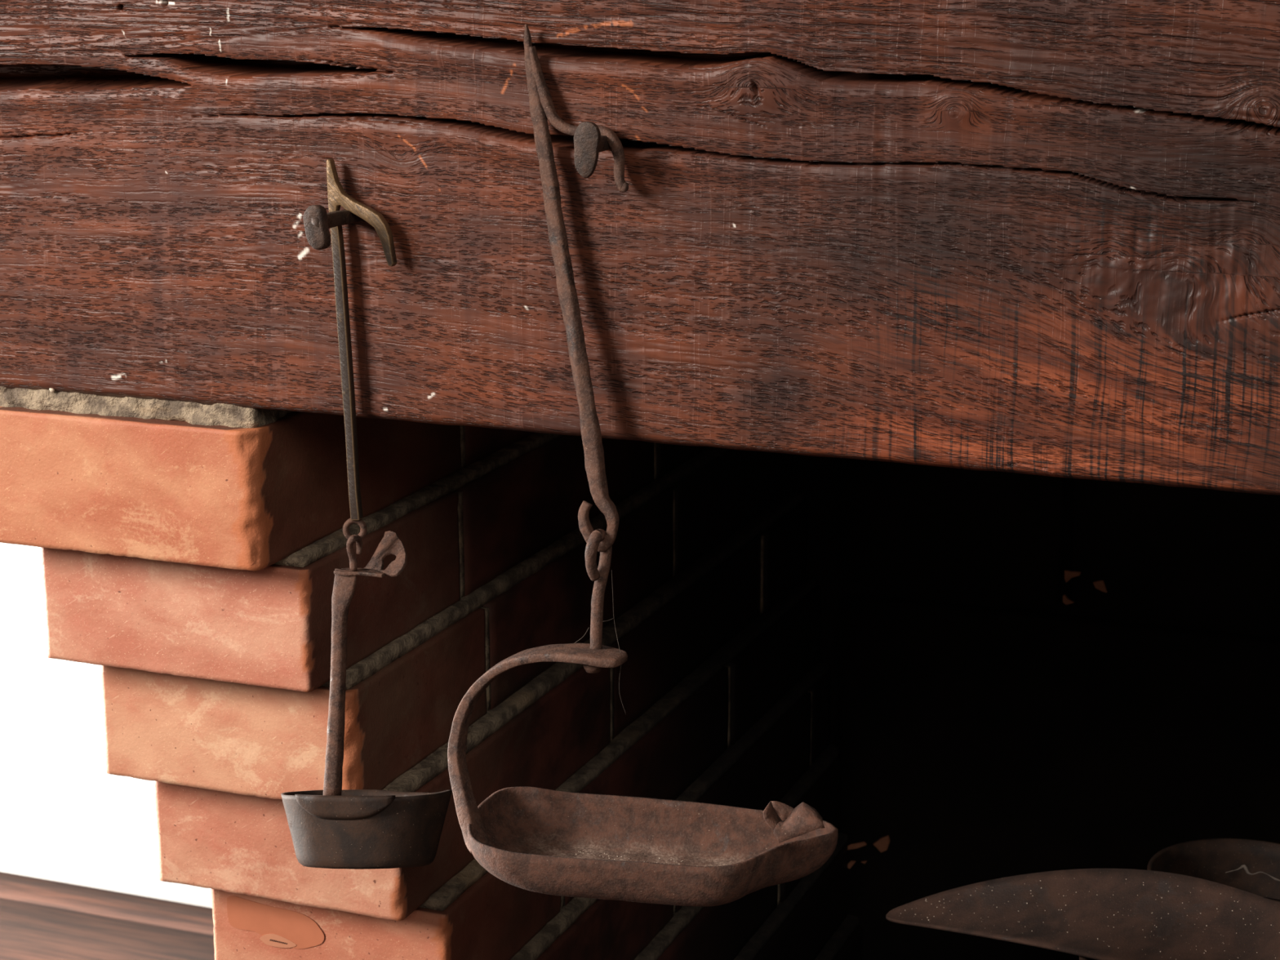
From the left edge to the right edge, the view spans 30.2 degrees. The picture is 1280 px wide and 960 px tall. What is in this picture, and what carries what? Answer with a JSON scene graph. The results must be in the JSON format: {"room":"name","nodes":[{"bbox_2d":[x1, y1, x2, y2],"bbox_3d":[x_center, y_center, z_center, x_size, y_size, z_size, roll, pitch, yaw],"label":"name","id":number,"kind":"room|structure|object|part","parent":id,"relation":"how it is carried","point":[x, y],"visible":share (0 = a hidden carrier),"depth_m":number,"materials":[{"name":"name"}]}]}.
{"room":"living room","nodes":[
{"label":"living room","id":0,"kind":"room"},
{"bbox_2d":[0,542,212,907],"bbox_3d":[0.266,-0.599,2.951,9.000,2.750,0.200,5,15,21],"label":"wall","id":1,"kind":"structure","parent":0,"point":[65,819],"depth_m":3.54,"materials":[{"name":"white paint"}]},
{"bbox_2d":[0,871,214,959],"bbox_3d":[-0.555,1.222,1.240,9.000,0.080,4.297,5,15,21],"label":"floor","id":2,"kind":"structure","parent":0,"point":[41,919],"depth_m":3.45,"materials":[{"name":"brown wood"}]},
{"bbox_3d":[0.597,0.822,1.446,1.470,0.595,0.590,5,15,21],"label":"hearth","id":3,"kind":"object","parent":2,"relation":"on","visible":0},
{"bbox_2d":[1079,897,1279,959],"bbox_3d":[0.302,0.401,1.224,0.188,0.334,0.188,5,15,21],"label":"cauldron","id":4,"kind":"object","parent":3,"relation":"on","point":[1081,957],"visible":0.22,"depth_m":1.22,"materials":[{"name":"black metal"}]},
{"bbox_2d":[885,868,1279,959],"bbox_3d":[0.263,0.229,1.175,0.067,0.060,0.320,-12,18,-41],"label":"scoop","id":5,"kind":"object","parent":4,"relation":"on","point":[1094,913],"visible":1,"depth_m":1.21,"materials":[{"name":"brown metal"}]},
{"bbox_2d":[1146,837,1279,899],"bbox_3d":[0.364,0.371,1.447,0.120,0.283,0.120,5,15,21],"label":"pot","id":6,"kind":"object","parent":3,"relation":"on","point":[1252,866],"visible":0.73,"depth_m":1.47,"materials":[{"name":"metal"}]},
{"bbox_2d":[0,386,862,959],"bbox_3d":[-0.075,0.186,1.475,0.247,0.630,0.740,5,15,21],"label":"wall","id":7,"kind":"structure","parent":0,"point":[191,552],"depth_m":1.22,"materials":[{"name":"brick"}]},
{"bbox_2d":[226,895,324,949],"bbox_3d":[-0.190,0.231,1.234,0.057,0.025,0.001,5,15,21],"label":"sticker","id":8,"kind":"object","parent":7,"relation":"attached to","point":[278,927],"visible":1,"depth_m":1.23,"materials":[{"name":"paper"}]},
{"bbox_2d":[0,0,1279,494],"bbox_3d":[0.397,-0.139,0.905,1.620,0.281,0.192,5,15,21],"label":"mantel beam","id":9,"kind":"structure","parent":7,"relation":"on","point":[1042,237],"depth_m":0.96,"materials":[{"name":"brown wood"}]},
{"bbox_2d":[302,204,359,249],"bbox_3d":[-0.124,-0.112,1.015,0.011,0.019,0.060,5,15,21],"label":"nail","id":10,"kind":"object","parent":9,"relation":"attached to","point":[317,223],"visible":0.87,"depth_m":0.99,"materials":[{"name":"metal"}]},
{"bbox_2d":[280,158,452,869],"bbox_3d":[-0.127,0.021,1.060,0.075,0.330,0.061,5,15,21],"label":"oil lamp","id":11,"kind":"object","parent":10,"relation":"hanging from","point":[332,827],"visible":1,"depth_m":1.06,"materials":[{"name":"grey metal"}]},
{"bbox_3d":[-0.135,0.091,1.059,0.018,0.104,0.010,-8,16,-31],"label":"stem","id":12,"kind":"part","parent":11,"relation":"part of","materials":[{"name":"metal"}]},
{"bbox_3d":[-0.110,0.034,1.052,0.017,0.017,0.032,-11,17,-37],"label":"keyhole plate","id":13,"kind":"part","parent":11,"relation":"part of","materials":[{"name":"metal"}]},
{"bbox_2d":[573,121,631,177],"bbox_3d":[-0.011,-0.137,0.970,0.011,0.022,0.057,5,15,21],"label":"nail","id":14,"kind":"object","parent":9,"relation":"attached to","point":[588,142],"visible":0.93,"depth_m":0.94,"materials":[{"name":"metal"}]},
{"bbox_2d":[447,24,838,906],"bbox_3d":[-0.003,-0.003,0.965,0.168,0.355,0.074,3,14,14],"label":"oil lamp","id":15,"kind":"object","parent":14,"relation":"hanging from","point":[544,841],"visible":1,"depth_m":0.99,"materials":[{"name":"metal"}]},
{"bbox_3d":[-0.024,-0.147,0.964,0.044,0.058,0.006,6,15,22],"label":"hook arm","id":16,"kind":"part","parent":15,"relation":"part of","materials":[{"name":"metal"}]},
{"bbox_3d":[-0.018,0.050,0.988,0.010,0.061,0.016,5,15,21],"label":"rod","id":17,"kind":"part","parent":15,"relation":"part of","materials":[{"name":"metal"}]},
{"bbox_2d":[574,570,626,714],"bbox_3d":[-0.017,0.069,0.996,0.020,0.068,0.018,1,14,6],"label":"cobweb","id":18,"kind":"object","parent":15,"relation":"hanging from","point":[611,571],"visible":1,"depth_m":0.99},
{"bbox_2d":[792,454,1279,959],"bbox_3d":[0.701,-0.067,1.589,1.530,1.065,0.184,5,15,21],"label":"wall","id":19,"kind":"structure","parent":0,"point":[1031,673],"depth_m":1.71,"materials":[{"name":"brick"}]}
]}

